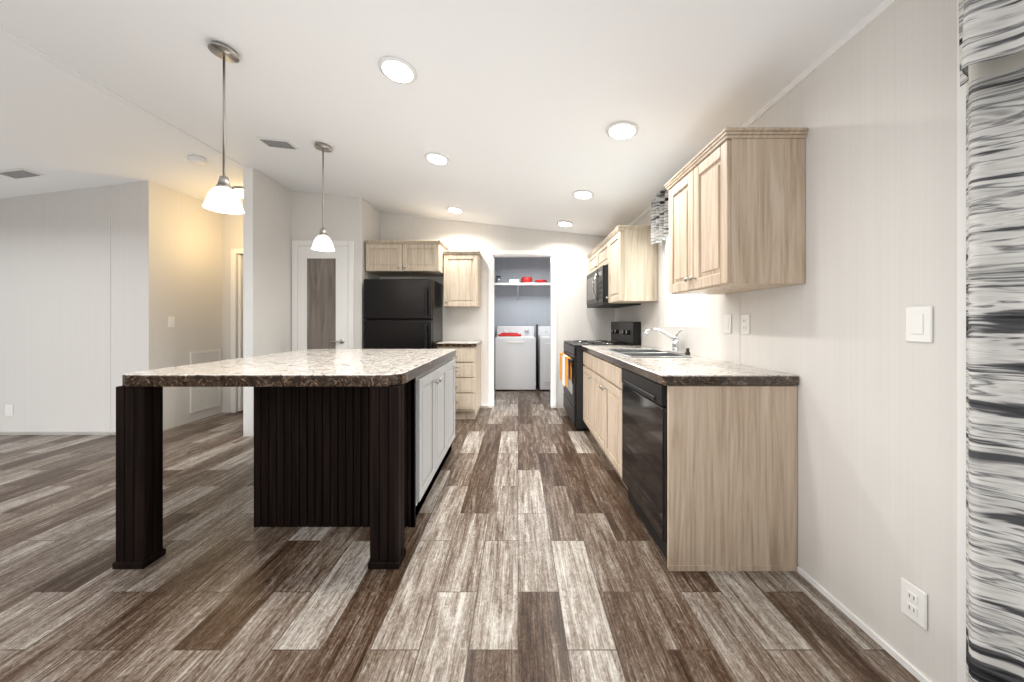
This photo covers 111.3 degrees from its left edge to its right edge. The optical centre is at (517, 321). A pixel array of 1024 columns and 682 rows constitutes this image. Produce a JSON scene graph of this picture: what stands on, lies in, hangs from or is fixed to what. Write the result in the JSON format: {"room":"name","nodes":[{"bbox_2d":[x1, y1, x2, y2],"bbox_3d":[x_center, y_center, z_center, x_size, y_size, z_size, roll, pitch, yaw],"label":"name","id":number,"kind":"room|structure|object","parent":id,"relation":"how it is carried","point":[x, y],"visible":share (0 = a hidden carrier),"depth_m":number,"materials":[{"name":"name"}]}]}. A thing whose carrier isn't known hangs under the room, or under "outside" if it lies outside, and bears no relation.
{"room":"kitchen","nodes":[
{"label":"kitchen","id":0,"kind":"room"},
{"bbox_2d":[0,181,160,434],"bbox_3d":[-6.100,-0.288,3.658,4.600,2.900,0.126,0,0,0],"label":"wall","id":1,"kind":"structure","parent":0,"point":[80,269],"depth_m":3.60,"materials":[{"name":"white paint"}]},
{"bbox_2d":[5,404,12,415],"bbox_3d":[-5.230,0.905,3.595,0.075,0.118,0.010,0,0,0],"label":"outlet plate","id":2,"kind":"object","parent":1,"relation":"attached to","point":[8,407],"visible":1,"depth_m":3.59,"materials":[{"name":"white plastic"}]},
{"bbox_2d":[161,185,242,429],"bbox_3d":[-3.355,-0.288,4.968,1.130,2.900,2.493,0,0,0],"label":"wall","id":3,"kind":"structure","parent":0,"point":[197,242],"depth_m":4.10,"materials":[{"name":"beige paint"}]},
{"bbox_2d":[168,316,174,326],"bbox_3d":[-3.794,-0.003,3.832,0.010,0.118,0.075,0,0,0],"label":"switch plate","id":4,"kind":"object","parent":3,"relation":"attached to","point":[171,319],"visible":1,"depth_m":3.83,"materials":[{"name":"white plastic"}]},
{"bbox_2d":[190,349,220,413],"bbox_3d":[-3.793,0.702,4.255,0.013,0.720,0.405,0,0,0],"label":"return air vent","id":5,"kind":"object","parent":3,"relation":"attached to","point":[201,398],"depth_m":4.23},
{"bbox_2d":[231,249,242,412],"bbox_3d":[-3.237,0.112,4.488,0.885,2.100,0.014,0,0,0],"label":"door frame","id":6,"kind":"structure","parent":3,"relation":"attached to","point":[234,252],"depth_m":4.48,"materials":[{"name":"white wood"}]},
{"bbox_2d":[238,255,242,410],"bbox_3d":[-3.598,0.142,4.905,0.035,2.020,0.780,0,0,0],"label":"hall door","id":7,"kind":"structure","parent":3,"relation":"in","point":[240,257],"depth_m":4.52,"materials":[{"name":"white wood"}]},
{"bbox_2d":[232,187,242,197],"bbox_3d":[-3.200,-1.494,4.071,0.241,0.099,0.240,0,0,0],"label":"ceiling light","id":8,"kind":"object","parent":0,"point":[238,190],"depth_m":3.98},
{"bbox_2d":[243,167,291,435],"bbox_3d":[-2.745,-0.288,3.865,0.096,2.900,0.614,0,0,0],"label":"wall","id":9,"kind":"structure","parent":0,"point":[267,204],"depth_m":3.73,"materials":[{"name":"white paint"}]},
{"bbox_2d":[292,191,379,348],"bbox_3d":[-2.325,-0.288,4.509,0.930,2.900,0.673,0,0,0],"label":"wall","id":10,"kind":"structure","parent":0,"point":[346,218],"depth_m":4.17,"materials":[{"name":"white paint"}]},
{"bbox_2d":[292,241,353,350],"bbox_3d":[-2.322,0.097,4.141,0.735,2.130,0.061,0,0,0],"label":"pantry door","id":11,"kind":"structure","parent":10,"relation":"in","point":[322,281],"depth_m":4.16,"materials":[{"name":"white wood"}]},
{"bbox_2d":[0,0,883,236],"bbox_3d":[-3.545,-1.559,1.543,9.950,1.358,10.326,0,0,0],"label":"ceiling","id":12,"kind":"structure","parent":0,"point":[520,98],"depth_m":2.07,"materials":[{"name":"white paint"}]},
{"bbox_2d":[0,168,43,178],"bbox_3d":[-4.566,-1.356,3.205,0.269,0.041,0.140,0,0,0],"label":"ceiling vent","id":13,"kind":"object","parent":12,"relation":"in","point":[15,173],"visible":1,"depth_m":3.20,"materials":[{"name":"white metal"}]},
{"bbox_2d":[187,155,206,164],"bbox_3d":[-3.040,-1.529,3.316,0.137,0.052,0.136,0,0,0],"label":"smoke detector","id":14,"kind":"object","parent":12,"relation":"attached to","point":[197,160],"visible":1,"depth_m":3.29,"materials":[{"name":"white plastic"}]},
{"bbox_2d":[202,41,244,213],"bbox_3d":[-1.555,-1.020,1.851,0.174,0.851,0.174,0,0,0],"label":"pendant light","id":15,"kind":"object","parent":12,"relation":"hanging from","point":[221,198],"visible":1,"depth_m":1.84,"materials":[{"name":"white glass"}]},
{"bbox_2d":[256,137,299,149],"bbox_3d":[-2.000,-1.486,2.920,0.269,0.038,0.140,0,0,0],"label":"ceiling vent","id":16,"kind":"object","parent":12,"relation":"in","point":[276,143],"visible":1,"depth_m":2.90,"materials":[{"name":"white metal"}]},
{"bbox_2d":[311,142,334,251],"bbox_3d":[-1.600,-1.023,2.874,0.174,0.856,0.174,0,0,0],"label":"pendant light","id":17,"kind":"object","parent":12,"relation":"hanging from","point":[322,242],"visible":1,"depth_m":2.86,"materials":[{"name":"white glass"}]},
{"bbox_2d":[378,56,416,83],"bbox_3d":[-0.642,-1.340,1.870,0.196,0.032,0.196,0,0,0],"label":"recessed light","id":18,"kind":"object","parent":12,"relation":"in","point":[395,69],"visible":1,"depth_m":1.85,"materials":[{"name":"white"}]},
{"bbox_2d":[425,152,448,164],"bbox_3d":[-0.667,-1.342,2.883,0.196,0.032,0.196,0,0,0],"label":"recessed light","id":19,"kind":"object","parent":12,"relation":"in","point":[436,158],"visible":1,"depth_m":2.86,"materials":[{"name":"white"}]},
{"bbox_2d":[447,207,462,212],"bbox_3d":[-0.763,-1.353,4.237,0.196,0.032,0.196,0,0,0],"label":"recessed light","id":20,"kind":"object","parent":12,"relation":"in","point":[451,209],"visible":1,"depth_m":4.21,"materials":[{"name":"white"}]},
{"bbox_2d":[557,221,572,226],"bbox_3d":[0.580,-1.209,4.320,0.196,0.032,0.196,0,0,0],"label":"recessed light","id":21,"kind":"object","parent":12,"relation":"in","point":[561,223],"visible":1,"depth_m":4.29,"materials":[{"name":"white"}]},
{"bbox_2d":[573,190,593,198],"bbox_3d":[0.616,-1.205,3.316,0.196,0.032,0.196,0,0,0],"label":"recessed light","id":22,"kind":"object","parent":12,"relation":"in","point":[582,194],"visible":1,"depth_m":3.29,"materials":[{"name":"white"}]},
{"bbox_2d":[606,121,637,139],"bbox_3d":[0.654,-1.201,2.201,0.196,0.032,0.196,0,0,0],"label":"recessed light","id":23,"kind":"object","parent":12,"relation":"in","point":[621,130],"visible":1,"depth_m":2.18,"materials":[{"name":"white"}]},
{"bbox_2d":[0,384,919,681],"bbox_3d":[-3.545,1.222,1.543,9.950,0.120,10.326,0,0,0],"label":"floor","id":24,"kind":"structure","parent":0,"point":[528,557],"depth_m":1.53,"materials":[{"name":"brown wood"}]},
{"bbox_2d":[112,349,457,568],"bbox_3d":[-1.222,0.705,2.429,1.380,0.915,1.589,0,0,0],"label":"kitchen island","id":25,"kind":"object","parent":24,"relation":"on","point":[343,437],"visible":1,"depth_m":1.98,"materials":[{"name":"laminate"}]},
{"bbox_2d":[364,279,442,348],"bbox_3d":[-1.410,0.330,4.371,0.800,1.665,0.653,0,0,0],"label":"refrigerator","id":26,"kind":"object","parent":24,"relation":"on","point":[398,313],"visible":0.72,"depth_m":4.09,"materials":[{"name":"black metal"}]},
{"bbox_2d":[436,340,481,418],"bbox_3d":[-0.727,0.705,4.406,0.477,0.915,0.633,0,0,0],"label":"base cabinet","id":27,"kind":"object","parent":24,"relation":"on","point":[467,358],"visible":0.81,"depth_m":4.13,"materials":[{"name":"brown wood"}]},
{"bbox_2d":[495,326,535,390],"bbox_3d":[-0.043,0.620,6.204,0.686,1.085,0.653,0,0,0],"label":"washer","id":28,"kind":"object","parent":24,"relation":"on","point":[515,356],"visible":0.98,"depth_m":5.88,"materials":[{"name":"white metal"}]},
{"bbox_2d":[498,333,521,335],"bbox_3d":[-0.140,0.215,6.050,0.400,0.057,0.270,0,0,0],"label":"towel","id":29,"kind":"object","parent":28,"relation":"on","point":[501,334],"depth_m":5.92,"materials":[{"name":"red fabric"}]},
{"bbox_2d":[538,326,549,390],"bbox_3d":[0.715,0.620,6.193,0.690,1.085,0.675,0,0,0],"label":"dryer","id":30,"kind":"object","parent":24,"relation":"on","point":[543,331],"visible":0.31,"depth_m":5.88,"materials":[{"name":"white metal"}]},
{"bbox_2d":[560,322,640,430],"bbox_3d":[0.921,0.580,4.159,0.771,1.165,0.893,0,0,0],"label":"range","id":31,"kind":"object","parent":24,"relation":"on","point":[571,360],"visible":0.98,"depth_m":3.83,"materials":[{"name":"black metal"}]},
{"bbox_2d":[622,368,666,559],"bbox_3d":[0.986,0.731,1.987,0.622,0.862,0.656,0,0,0],"label":"dishwasher","id":32,"kind":"object","parent":24,"relation":"on","point":[644,400],"visible":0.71,"depth_m":1.87,"materials":[{"name":"black metal"}]},
{"bbox_2d":[583,351,797,570],"bbox_3d":[0.980,0.731,2.670,0.653,0.863,2.077,0,0,0],"label":"base cabinet","id":33,"kind":"object","parent":24,"relation":"on","point":[732,450],"visible":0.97,"depth_m":1.64,"materials":[{"name":"brown wood"}]},
{"bbox_2d":[582,345,798,385],"bbox_3d":[0.990,0.272,2.666,0.635,0.049,2.085,0,0,0],"label":"countertop","id":34,"kind":"structure","parent":33,"relation":"on","point":[694,370],"depth_m":1.82,"materials":[{"name":"laminate"}]},
{"bbox_2d":[605,349,691,356],"bbox_3d":[0.995,0.330,2.782,0.434,0.180,0.707,0,0,0],"label":"sink","id":35,"kind":"object","parent":34,"relation":"in","point":[626,352],"visible":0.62,"depth_m":2.76,"materials":[{"name":"silver metal"}]},
{"bbox_2d":[643,328,689,354],"bbox_3d":[1.140,0.146,2.728,0.284,0.195,0.327,0,0,0],"label":"faucet","id":36,"kind":"object","parent":34,"relation":"on","point":[675,339],"visible":0.99,"depth_m":2.77,"materials":[{"name":"silver metal"}]},
{"bbox_2d":[380,213,614,407],"bbox_3d":[-0.275,-0.288,4.785,3.170,2.900,0.120,0,0,0],"label":"wall","id":37,"kind":"structure","parent":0,"point":[575,321],"depth_m":4.73,"materials":[{"name":"white paint"}]},
{"bbox_2d":[365,240,448,276],"bbox_3d":[-1.385,-0.798,4.453,0.911,0.370,0.539,0,0,0],"label":"upper cabinet","id":38,"kind":"object","parent":37,"relation":"attached to","point":[384,258],"visible":0.99,"depth_m":4.22,"materials":[{"name":"brown wood"}]},
{"bbox_2d":[443,251,481,307],"bbox_3d":[-0.710,-0.543,4.545,0.461,0.700,0.354,0,0,0],"label":"upper cabinet","id":39,"kind":"object","parent":37,"relation":"attached to","point":[462,269],"visible":1,"depth_m":4.41,"materials":[{"name":"brown wood"}]},
{"bbox_2d":[488,250,556,407],"bbox_3d":[0.060,0.097,4.778,0.920,2.130,0.134,0,0,0],"label":"door frame","id":40,"kind":"structure","parent":37,"relation":"attached to","point":[552,254],"depth_m":4.71,"materials":[{"name":"white wood"}]},
{"bbox_2d":[494,257,549,383],"bbox_3d":[-0.055,-0.288,5.775,2.730,2.900,1.860,0,0,0],"label":"wall","id":41,"kind":"structure","parent":0,"point":[514,305],"depth_m":6.59,"materials":[{"name":"white paint"}]},
{"bbox_2d":[494,283,549,284],"bbox_3d":[0.003,-0.552,6.411,2.585,0.296,0.343,0,0,0],"label":"shelf","id":42,"kind":"object","parent":41,"relation":"attached to","point":[494,283],"visible":0.27,"depth_m":6.24,"materials":[{"name":"white wood"}]},
{"bbox_2d":[509,279,518,282],"bbox_3d":[-0.070,-0.738,6.396,0.180,0.070,0.140,0,0,0],"label":"box","id":43,"kind":"object","parent":42,"relation":"on","point":[510,280],"visible":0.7,"depth_m":6.33,"materials":[{"name":"white"}]},
{"bbox_2d":[521,277,531,282],"bbox_3d":[0.160,-0.760,6.405,0.200,0.115,0.200,0,0,0],"label":"pot","id":44,"kind":"object","parent":42,"relation":"on","point":[523,279],"visible":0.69,"depth_m":6.33,"materials":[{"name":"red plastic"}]},
{"bbox_2d":[534,280,547,282],"bbox_3d":[0.420,-0.733,6.396,0.207,0.060,0.207,0,0,45],"label":"bowl","id":45,"kind":"object","parent":42,"relation":"on","point":[537,281],"visible":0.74,"depth_m":6.33,"materials":[{"name":"red plastic"}]},
{"bbox_2d":[615,0,965,681],"bbox_3d":[1.367,-0.288,1.543,0.127,2.900,10.086,0,0,0],"label":"wall","id":46,"kind":"structure","parent":0,"point":[881,415],"depth_m":1.27,"materials":[{"name":"white paint"}]},
{"bbox_2d":[587,225,657,302],"bbox_3d":[1.113,-0.547,3.985,0.388,0.702,1.473,0,0,0],"label":"upper cabinet","id":47,"kind":"object","parent":46,"relation":"attached to","point":[628,253],"visible":0.94,"depth_m":3.27,"materials":[{"name":"brown wood"}]},
{"bbox_2d":[587,265,640,307],"bbox_3d":[1.077,-0.395,4.159,0.461,0.423,0.869,0,0,0],"label":"over-the-range microwave","id":48,"kind":"object","parent":47,"relation":"attached to","point":[597,281],"visible":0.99,"depth_m":3.93,"materials":[{"name":"black metal"}]},
{"bbox_2d":[650,189,668,243],"bbox_3d":[1.235,-0.913,2.749,0.082,0.411,0.893,0,0,0],"label":"curtain valance","id":49,"kind":"object","parent":46,"relation":"hanging from","point":[660,203],"visible":0.36,"depth_m":2.97,"materials":[{"name":"white"}]},
{"bbox_2d":[665,237,707,327],"bbox_3d":[1.346,-0.373,2.772,0.070,0.828,0.716,0,0,0],"label":"kitchen window","id":50,"kind":"structure","parent":46,"relation":"in","point":[669,298],"depth_m":3.10,"materials":[{"name":"white"}]},
{"bbox_2d":[724,315,730,332],"bbox_3d":[1.304,0.012,2.179,0.010,0.115,0.070,0,0,0],"label":"switch plate","id":51,"kind":"object","parent":46,"relation":"attached to","point":[727,318],"visible":1,"depth_m":2.17,"materials":[{"name":"white plastic"}]},
{"bbox_2d":[664,127,808,294],"bbox_3d":[1.113,-0.524,1.905,0.388,0.701,0.671,0,0,0],"label":"upper cabinet","id":52,"kind":"object","parent":46,"relation":"attached to","point":[737,208],"visible":1,"depth_m":1.59,"materials":[{"name":"brown wood"}]},
{"bbox_2d":[741,314,749,333],"bbox_3d":[1.304,0.012,2.008,0.010,0.115,0.070,0,0,0],"label":"electrical outlet","id":53,"kind":"object","parent":46,"relation":"attached to","point":[745,318],"visible":1,"depth_m":2.00,"materials":[{"name":"white plastic"}]},
{"bbox_2d":[629,0,930,681],"bbox_3d":[1.304,0.007,0.613,0.012,2.310,8.225,0,0,0],"label":"trim","id":54,"kind":"structure","parent":46,"relation":"attached to","point":[886,4],"depth_m":1.40,"materials":[{"name":"white wood"}]},
{"bbox_2d":[901,578,926,629],"bbox_3d":[1.304,0.927,1.155,0.010,0.118,0.075,0,0,0],"label":"outlet","id":55,"kind":"object","parent":46,"relation":"attached to","point":[913,599],"visible":1,"depth_m":1.15,"materials":[{"name":"white plastic"}]},
{"bbox_2d":[906,306,932,342],"bbox_3d":[1.304,0.007,1.140,0.010,0.118,0.075,0,0,0],"label":"switch plate","id":56,"kind":"object","parent":46,"relation":"attached to","point":[919,319],"visible":1,"depth_m":1.13,"materials":[{"name":"white plastic"}]},
{"bbox_2d":[958,0,1023,86],"bbox_3d":[1.110,-0.867,0.219,0.106,0.528,1.399,0,0,0],"label":"curtain valance","id":57,"kind":"object","parent":46,"relation":"hanging from","point":[988,29],"visible":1,"depth_m":0.81,"materials":[{"name":"white fabric"}]},
{"bbox_2d":[966,51,1023,681],"bbox_3d":[1.225,0.147,0.274,0.082,1.970,1.377,0,0,0],"label":"curtain","id":58,"kind":"object","parent":46,"relation":"hanging from","point":[995,87],"visible":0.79,"depth_m":0.89,"materials":[{"name":"grey fabric"}]},
{"label":"outside","id":59,"kind":"structure","parent":0,"visible":0},
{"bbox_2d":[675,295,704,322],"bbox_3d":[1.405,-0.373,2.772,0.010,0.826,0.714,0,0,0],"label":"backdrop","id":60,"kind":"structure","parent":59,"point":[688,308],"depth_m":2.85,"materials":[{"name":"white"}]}
]}

